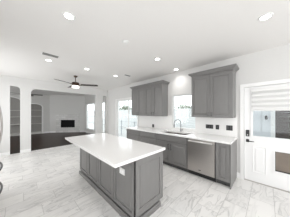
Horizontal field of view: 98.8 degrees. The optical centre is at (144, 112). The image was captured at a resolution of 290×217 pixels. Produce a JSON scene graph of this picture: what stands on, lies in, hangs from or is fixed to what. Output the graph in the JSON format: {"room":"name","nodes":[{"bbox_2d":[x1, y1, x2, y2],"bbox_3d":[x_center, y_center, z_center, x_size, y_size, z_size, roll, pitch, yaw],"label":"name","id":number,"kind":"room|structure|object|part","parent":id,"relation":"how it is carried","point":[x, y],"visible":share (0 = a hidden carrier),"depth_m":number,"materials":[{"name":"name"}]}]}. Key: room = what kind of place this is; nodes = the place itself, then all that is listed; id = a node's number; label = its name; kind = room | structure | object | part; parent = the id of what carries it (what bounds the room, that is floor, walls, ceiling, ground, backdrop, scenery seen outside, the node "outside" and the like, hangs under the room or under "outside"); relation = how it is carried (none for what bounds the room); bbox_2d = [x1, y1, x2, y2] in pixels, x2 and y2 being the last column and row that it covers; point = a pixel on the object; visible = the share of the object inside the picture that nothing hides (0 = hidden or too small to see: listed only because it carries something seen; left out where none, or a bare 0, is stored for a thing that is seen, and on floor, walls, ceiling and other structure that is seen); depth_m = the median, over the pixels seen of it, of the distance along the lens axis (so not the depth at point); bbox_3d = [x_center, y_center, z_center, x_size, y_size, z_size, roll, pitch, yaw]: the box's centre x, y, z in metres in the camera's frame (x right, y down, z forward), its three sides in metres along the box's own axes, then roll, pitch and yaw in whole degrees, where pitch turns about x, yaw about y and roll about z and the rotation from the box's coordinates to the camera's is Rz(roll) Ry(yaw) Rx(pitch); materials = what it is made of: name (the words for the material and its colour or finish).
{"room":"kitchen","nodes":[
{"label":"kitchen","id":0,"kind":"room"},
{"bbox_2d":[10,92,49,131],"bbox_3d":[-8.662,0.103,7.679,0.320,2.769,4.390,0,0,45],"label":"wall","id":1,"kind":"structure","parent":0,"point":[44,100],"depth_m":8.92,"materials":[{"name":"grey paint"}]},
{"bbox_2d":[0,75,107,155],"bbox_3d":[-4.388,0.103,4.832,0.166,2.769,6.329,0,0,45],"label":"wall","id":2,"kind":"structure","parent":0,"point":[26,85],"depth_m":4.67,"materials":[{"name":"white paint"}]},
{"bbox_2d":[20,149,30,152],"bbox_3d":[-4.462,1.433,4.650,0.016,0.110,0.294,0,0,45],"label":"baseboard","id":3,"kind":"structure","parent":2,"relation":"attached to","point":[24,150],"depth_m":4.64,"materials":[{"name":"white wood"}]},
{"bbox_2d":[50,95,84,130],"bbox_3d":[-5.817,0.103,9.469,2.452,2.769,0.350,0,0,-8],"label":"wall","id":4,"kind":"structure","parent":0,"point":[59,104],"depth_m":9.29,"materials":[{"name":"grey paint"}]},
{"bbox_2d":[0,0,289,95],"bbox_3d":[-3.200,-1.331,3.662,15.100,0.100,6.529,0,0,45],"label":"ceiling","id":5,"kind":"structure","parent":0,"point":[185,34],"depth_m":2.10,"materials":[{"name":"paint"}]},
{"bbox_2d":[41,51,59,58],"bbox_3d":[-2.104,-1.276,2.773,0.170,0.010,0.320,0,0,45],"label":"ceiling vent","id":6,"kind":"object","parent":5,"relation":"in","point":[42,52],"visible":1,"depth_m":2.78,"materials":[{"name":"grey metal"}]},
{"bbox_2d":[62,11,75,20],"bbox_3d":[-1.011,-1.278,1.653,0.156,0.007,0.156,0,0,45],"label":"recessed light","id":7,"kind":"object","parent":5,"relation":"in","point":[69,16],"visible":1,"depth_m":1.65,"materials":[{"name":"white paint"}]},
{"bbox_2d":[55,75,97,87],"bbox_3d":[-2.559,-1.071,4.472,1.160,0.419,1.331,0,0,45],"label":"ceiling fan","id":8,"kind":"object","parent":5,"relation":"hanging from","point":[75,84],"visible":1,"depth_m":4.32,"materials":[{"name":"brown metal"}]},
{"bbox_2d":[121,40,128,44],"bbox_3d":[-0.357,-1.267,2.260,0.140,0.028,0.140,0,0,45],"label":"smoke detector","id":9,"kind":"object","parent":5,"relation":"attached to","point":[125,42],"visible":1,"depth_m":2.23,"materials":[{"name":"white paint"}]},
{"bbox_2d":[258,12,273,21],"bbox_3d":[1.618,-1.278,1.669,0.156,0.007,0.156,0,0,45],"label":"recessed light","id":10,"kind":"object","parent":5,"relation":"in","point":[266,16],"visible":1,"depth_m":1.66,"materials":[{"name":"white"}]},
{"bbox_2d":[0,132,289,216],"bbox_3d":[-3.200,1.538,3.662,15.100,0.100,6.529,0,0,45],"label":"floor","id":11,"kind":"structure","parent":0,"point":[48,182],"depth_m":2.31,"materials":[{"name":"tile"}]},
{"bbox_2d":[0,107,2,193],"bbox_3d":[-2.589,0.593,1.728,0.915,1.790,0.811,0,0,45],"label":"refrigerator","id":12,"kind":"object","parent":11,"relation":"on","point":[1,117],"visible":1,"depth_m":1.97,"materials":[{"name":"silver metal"}]},
{"bbox_3d":[-2.306,0.203,1.945,0.020,0.900,0.103,0,0,45],"label":"handle","id":13,"kind":"part","parent":12,"relation":"part of","materials":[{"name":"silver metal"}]},
{"bbox_2d":[10,96,19,135],"bbox_3d":[-8.627,0.223,7.699,0.336,2.530,1.430,0,0,45],"label":"bookcase","id":14,"kind":"object","parent":11,"relation":"on","point":[14,103],"visible":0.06,"depth_m":8.04,"materials":[{"name":"dark grey paint"}]},
{"bbox_2d":[31,103,42,133],"bbox_3d":[-7.727,0.423,8.613,0.336,2.130,1.015,0,0,45],"label":"bookcase","id":15,"kind":"object","parent":11,"relation":"on","point":[36,110],"visible":0.61,"depth_m":8.81,"materials":[{"name":"dark grey paint"}]},
{"bbox_2d":[56,113,79,132],"bbox_3d":[-5.771,0.783,9.409,1.735,1.410,0.380,0,0,-8],"label":"fireplace","id":16,"kind":"object","parent":11,"relation":"on","point":[65,122],"visible":1,"depth_m":9.29,"materials":[{"name":"stone"}]},
{"bbox_2d":[79,148,162,216],"bbox_3d":[-0.648,1.052,2.523,2.061,0.873,0.633,0,0,45],"label":"kitchen island","id":17,"kind":"object","parent":11,"relation":"on","point":[133,189],"visible":0.79,"depth_m":1.86,"materials":[{"name":"grey wood"}]},
{"bbox_3d":[-1.403,1.000,2.861,0.501,0.767,0.020,0,0,45],"label":"panel","id":18,"kind":"part","parent":17,"relation":"part of","materials":[{"name":"grey wood"}]},
{"bbox_3d":[-1.039,1.000,2.503,0.501,0.767,0.020,0,0,45],"label":"panel","id":19,"kind":"part","parent":17,"relation":"part of","materials":[{"name":"grey wood"}]},
{"bbox_3d":[-0.675,1.000,2.144,0.501,0.767,0.020,0,0,45],"label":"panel","id":20,"kind":"part","parent":17,"relation":"part of","materials":[{"name":"grey wood"}]},
{"bbox_2d":[65,133,164,167],"bbox_3d":[-0.747,0.593,2.434,2.107,0.039,0.943,0,0,45],"label":"island countertop","id":21,"kind":"structure","parent":17,"relation":"on","point":[116,151],"depth_m":2.03,"materials":[{"name":"white stone"}]},
{"bbox_3d":[-0.674,1.448,2.496,2.061,0.080,0.558,0,0,45],"label":"moulding","id":22,"kind":"part","parent":17,"relation":"part of","materials":[{"name":"grey wood"}]},
{"bbox_2d":[119,167,124,175],"bbox_3d":[-0.327,0.841,1.778,0.120,0.085,0.014,0,0,45],"label":"electrical outlet","id":23,"kind":"object","parent":17,"relation":"attached to","point":[121,169],"depth_m":1.77,"materials":[{"name":"white plastic"}]},
{"bbox_3d":[-0.309,1.000,1.784,0.506,0.767,0.020,0,0,45],"label":"panel","id":24,"kind":"part","parent":17,"relation":"part of","materials":[{"name":"grey wood"}]},
{"bbox_3d":[0.076,1.000,1.823,0.012,0.767,0.615,0,0,45],"label":"panel","id":25,"kind":"part","parent":17,"relation":"part of","materials":[{"name":"grey wood"}]},
{"bbox_2d":[127,129,138,140],"bbox_3d":[-0.223,1.052,4.709,0.699,0.873,0.654,0,0,45],"label":"base cabinet","id":26,"kind":"object","parent":11,"relation":"on","point":[131,134],"visible":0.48,"depth_m":4.44,"materials":[{"name":"grey wood"}]},
{"bbox_3d":[-0.440,0.940,4.479,0.674,0.276,0.020,0,0,45],"label":"drawer","id":27,"kind":"part","parent":26,"relation":"part of","materials":[{"name":"grey wood"}]},
{"bbox_3d":[-0.440,0.704,4.479,0.674,0.168,0.020,0,0,45],"label":"drawer","id":28,"kind":"part","parent":26,"relation":"part of","materials":[{"name":"grey wood"}]},
{"bbox_2d":[126,126,236,144],"bbox_3d":[0.696,0.593,3.780,3.318,0.039,0.691,0,0,45],"label":"countertop","id":29,"kind":"structure","parent":26,"relation":"on","point":[199,136],"depth_m":3.09,"materials":[{"name":"white stone"}]},
{"bbox_2d":[139,131,155,144],"bbox_3d":[0.294,1.052,4.201,0.744,0.873,0.654,0,0,45],"label":"base cabinet","id":30,"kind":"object","parent":11,"relation":"on","point":[146,137],"visible":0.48,"depth_m":3.95,"materials":[{"name":"grey wood"}]},
{"bbox_3d":[0.072,0.940,3.975,0.732,0.276,0.020,0,0,45],"label":"drawer","id":31,"kind":"part","parent":30,"relation":"part of","materials":[{"name":"grey wood"}]},
{"bbox_3d":[0.072,0.704,3.975,0.732,0.168,0.020,0,0,45],"label":"drawer","id":32,"kind":"part","parent":30,"relation":"part of","materials":[{"name":"grey wood"}]},
{"bbox_2d":[156,133,188,171],"bbox_3d":[0.894,1.054,3.586,0.968,0.868,0.689,0,0,45],"label":"base cabinet","id":33,"kind":"object","parent":11,"relation":"on","point":[175,152],"visible":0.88,"depth_m":3.29,"materials":[{"name":"grey wood"}]},
{"bbox_3d":[0.511,1.089,3.543,0.472,0.574,0.020,0,0,45],"label":"door","id":34,"kind":"part","parent":33,"relation":"part of","materials":[{"name":"grey wood"}]},
{"bbox_3d":[0.684,0.704,3.373,0.956,0.168,0.020,0,0,45],"label":"drawer","id":35,"kind":"part","parent":33,"relation":"part of","materials":[{"name":"grey wood"}]},
{"bbox_3d":[0.856,1.089,3.204,0.473,0.574,0.020,0,0,45],"label":"door","id":36,"kind":"part","parent":33,"relation":"part of","materials":[{"name":"grey wood"}]},
{"bbox_2d":[187,138,215,181],"bbox_3d":[1.444,1.053,3.014,0.607,0.870,0.716,0,0,45],"label":"dishwasher","id":37,"kind":"object","parent":11,"relation":"on","point":[200,153],"visible":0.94,"depth_m":2.77,"materials":[{"name":"grey metal"}]},
{"bbox_3d":[1.216,0.666,2.779,0.517,0.033,0.060,0,0,45],"label":"handle","id":38,"kind":"part","parent":37,"relation":"part of","materials":[{"name":"silver metal"}]},
{"bbox_3d":[1.251,0.657,2.812,0.595,0.074,0.039,0,0,45],"label":"control panel","id":39,"kind":"part","parent":37,"relation":"part of","materials":[{"name":"silver metal"}]},
{"bbox_2d":[215,140,236,188],"bbox_3d":[1.789,1.052,2.729,0.273,0.873,0.654,0,0,45],"label":"base cabinet","id":40,"kind":"object","parent":11,"relation":"on","point":[225,154],"visible":0.9,"depth_m":2.52,"materials":[{"name":"grey wood"}]},
{"bbox_3d":[1.562,0.998,2.508,0.248,0.756,0.020,0,0,45],"label":"door","id":41,"kind":"part","parent":40,"relation":"part of","materials":[{"name":"grey wood"}]},
{"bbox_3d":[1.883,1.052,2.638,0.012,0.873,0.653,0,0,45],"label":"panel","id":42,"kind":"part","parent":40,"relation":"part of","materials":[{"name":"grey wood"}]},
{"bbox_2d":[85,43,289,172],"bbox_3d":[-0.924,0.103,5.974,14.900,2.769,0.160,0,0,45],"label":"wall","id":43,"kind":"structure","parent":0,"point":[271,64],"depth_m":2.86,"materials":[{"name":"white paint"}]},
{"bbox_2d":[87,103,93,129],"bbox_3d":[-3.853,0.283,8.858,1.479,1.829,0.060,0,0,45],"label":"window","id":44,"kind":"structure","parent":43,"relation":"in","point":[91,103],"depth_m":9.36,"materials":[{"name":"white wood"}]},
{"bbox_2d":[116,97,137,135],"bbox_3d":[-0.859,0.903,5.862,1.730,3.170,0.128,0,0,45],"label":"door","id":45,"kind":"structure","parent":43,"relation":"in","point":[128,98],"depth_m":6.38,"materials":[{"name":"white glass"}]},
{"bbox_2d":[130,84,144,115],"bbox_3d":[-0.191,-0.446,4.871,0.822,1.133,0.382,0,0,45],"label":"upper cabinet","id":46,"kind":"object","parent":43,"relation":"attached to","point":[138,92],"visible":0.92,"depth_m":4.72,"materials":[{"name":"grey wood"}]},
{"bbox_3d":[-0.399,-0.390,4.883,0.374,1.015,0.020,0,0,45],"label":"door","id":47,"kind":"part","parent":46,"relation":"part of","materials":[{"name":"grey wood"}]},
{"bbox_3d":[-0.191,-0.960,4.871,0.822,0.105,0.382,0,0,45],"label":"crown moulding","id":48,"kind":"part","parent":46,"relation":"part of","materials":[{"name":"grey wood"}]},
{"bbox_3d":[-0.130,-0.390,4.618,0.374,1.015,0.020,0,0,45],"label":"door","id":49,"kind":"part","parent":46,"relation":"part of","materials":[{"name":"grey wood"}]},
{"bbox_2d":[144,80,169,115],"bbox_3d":[0.395,-0.446,4.294,0.821,1.133,0.382,0,0,45],"label":"upper cabinet","id":50,"kind":"object","parent":43,"relation":"attached to","point":[156,93],"visible":1,"depth_m":4.13,"materials":[{"name":"grey wood"}]},
{"bbox_3d":[0.141,-0.390,4.352,0.374,1.015,0.020,0,0,45],"label":"door","id":51,"kind":"part","parent":50,"relation":"part of","materials":[{"name":"grey wood"}]},
{"bbox_3d":[0.395,-0.960,4.294,0.821,0.105,0.382,0,0,45],"label":"crown moulding","id":52,"kind":"part","parent":50,"relation":"part of","materials":[{"name":"grey wood"}]},
{"bbox_3d":[0.410,-0.390,4.087,0.374,1.015,0.020,0,0,45],"label":"door","id":53,"kind":"part","parent":50,"relation":"part of","materials":[{"name":"grey wood"}]},
{"bbox_2d":[173,94,194,128],"bbox_3d":[1.217,-0.025,3.866,0.779,1.054,0.060,0,0,45],"label":"window","id":54,"kind":"structure","parent":43,"relation":"in","point":[185,94],"depth_m":4.05,"materials":[{"name":"white wood"}]},
{"bbox_2d":[139,115,236,136],"bbox_3d":[0.935,0.330,4.023,3.318,0.484,0.012,0,0,45],"label":"backsplash","id":55,"kind":"structure","parent":43,"relation":"attached to","point":[161,122],"depth_m":3.41,"materials":[{"name":"white tile"}]},
{"bbox_2d":[226,125,232,130],"bbox_3d":[2.005,0.368,2.954,0.128,0.120,0.008,0,0,45],"label":"wall outlet","id":56,"kind":"object","parent":55,"relation":"attached to","point":[228,127],"visible":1,"depth_m":2.95,"materials":[{"name":"grey plastic"}]},
{"bbox_2d":[188,64,238,117],"bbox_3d":[1.647,-0.446,3.062,1.035,1.133,0.382,0,0,45],"label":"upper cabinet","id":57,"kind":"object","parent":43,"relation":"attached to","point":[213,91],"visible":1,"depth_m":2.88,"materials":[{"name":"grey wood"}]},
{"bbox_3d":[1.389,-0.390,3.123,0.448,1.015,0.020,0,0,45],"label":"door","id":58,"kind":"part","parent":57,"relation":"part of","materials":[{"name":"grey wood"}]},
{"bbox_3d":[1.647,-0.960,3.062,1.035,0.105,0.382,0,0,45],"label":"crown moulding","id":59,"kind":"part","parent":57,"relation":"part of","materials":[{"name":"grey wood"}]},
{"bbox_3d":[1.712,-0.390,2.805,0.448,1.015,0.020,0,0,45],"label":"door","id":60,"kind":"part","parent":57,"relation":"part of","materials":[{"name":"grey wood"}]},
{"bbox_2d":[240,79,289,192],"bbox_3d":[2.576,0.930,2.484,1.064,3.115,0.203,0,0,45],"label":"door","id":61,"kind":"structure","parent":43,"relation":"in","point":[265,161],"depth_m":2.58,"materials":[{"name":"white wood"}]},
{"bbox_3d":[2.396,0.998,2.605,0.215,0.560,0.008,0,0,45],"label":"moulded panel","id":62,"kind":"part","parent":61,"relation":"part of","materials":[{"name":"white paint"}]},
{"bbox_3d":[2.544,0.029,2.453,0.697,1.023,0.016,0,0,45],"label":"glazing frame","id":63,"kind":"part","parent":61,"relation":"part of","materials":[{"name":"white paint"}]},
{"bbox_3d":[2.685,0.965,2.319,0.407,0.447,0.010,0,0,45],"label":"pet flap frame","id":64,"kind":"part","parent":61,"relation":"part of","materials":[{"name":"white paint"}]},
{"bbox_2d":[251,85,289,110],"bbox_3d":[2.519,-0.266,2.428,0.687,0.463,0.053,0,0,45],"label":"window shade","id":65,"kind":"object","parent":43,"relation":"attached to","point":[277,98],"visible":1,"depth_m":2.46,"materials":[{"name":"white fabric"}]},
{"bbox_3d":[2.530,-0.045,2.440,0.671,0.023,0.018,0,0,45],"label":"rail","id":66,"kind":"part","parent":65,"relation":"part of","materials":[{"name":"white paint"}]},
{"label":"outside","id":67,"kind":"structure","parent":0,"visible":0},
{"bbox_2d":[88,117,194,137],"bbox_3d":[9.984,1.673,20.832,45.000,0.130,36.301,0,0,45],"label":"ground","id":68,"kind":"structure","parent":67,"point":[90,124],"depth_m":12.87,"materials":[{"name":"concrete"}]},
{"bbox_2d":[103,119,136,134],"bbox_3d":[-1.697,1.088,8.967,5.860,1.040,0.060,0,0,45],"label":"railing","id":69,"kind":"object","parent":68,"relation":"on","point":[134,122],"visible":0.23,"depth_m":8.93,"materials":[{"name":"grey"}]},
{"bbox_2d":[119,104,131,115],"bbox_3d":[-3.487,0.043,21.331,3.290,3.141,2.943,0,0,45],"label":"tree","id":70,"kind":"object","parent":68,"relation":"on","point":[125,107],"visible":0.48,"depth_m":21.07,"materials":[{"name":"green plant"}]},
{"bbox_2d":[88,108,194,127],"bbox_3d":[-3.474,0.648,15.144,21.890,1.920,0.110,0,0,45],"label":"fence","id":71,"kind":"object","parent":68,"relation":"on","point":[181,114],"visible":0.19,"depth_m":9.38,"materials":[{"name":"white"}]},
{"bbox_2d":[174,103,190,119],"bbox_3d":[4.101,0.224,13.533,2.312,2.780,2.565,0,0,45],"label":"tree","id":72,"kind":"object","parent":68,"relation":"on","point":[183,106],"visible":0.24,"depth_m":13.13,"materials":[{"name":"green plant"}]},
{"bbox_3d":[4.101,-0.300,13.533,2.312,1.732,2.565,0,0,45],"label":"crown","id":73,"kind":"part","parent":72,"relation":"part of","materials":[{"name":"green plant"}]},
{"bbox_2d":[253,111,274,137],"bbox_3d":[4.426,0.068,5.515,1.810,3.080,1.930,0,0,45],"label":"neighbouring building","id":74,"kind":"structure","parent":68,"relation":"on","point":[261,127],"depth_m":4.40,"materials":[{"name":"white"}]},
{"bbox_2d":[275,111,289,138],"bbox_3d":[7.673,0.573,2.627,6.840,2.070,0.110,0,0,45],"label":"fence","id":75,"kind":"object","parent":68,"relation":"on","point":[282,122],"visible":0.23,"depth_m":4.84,"materials":[{"name":"grey"}]}
]}

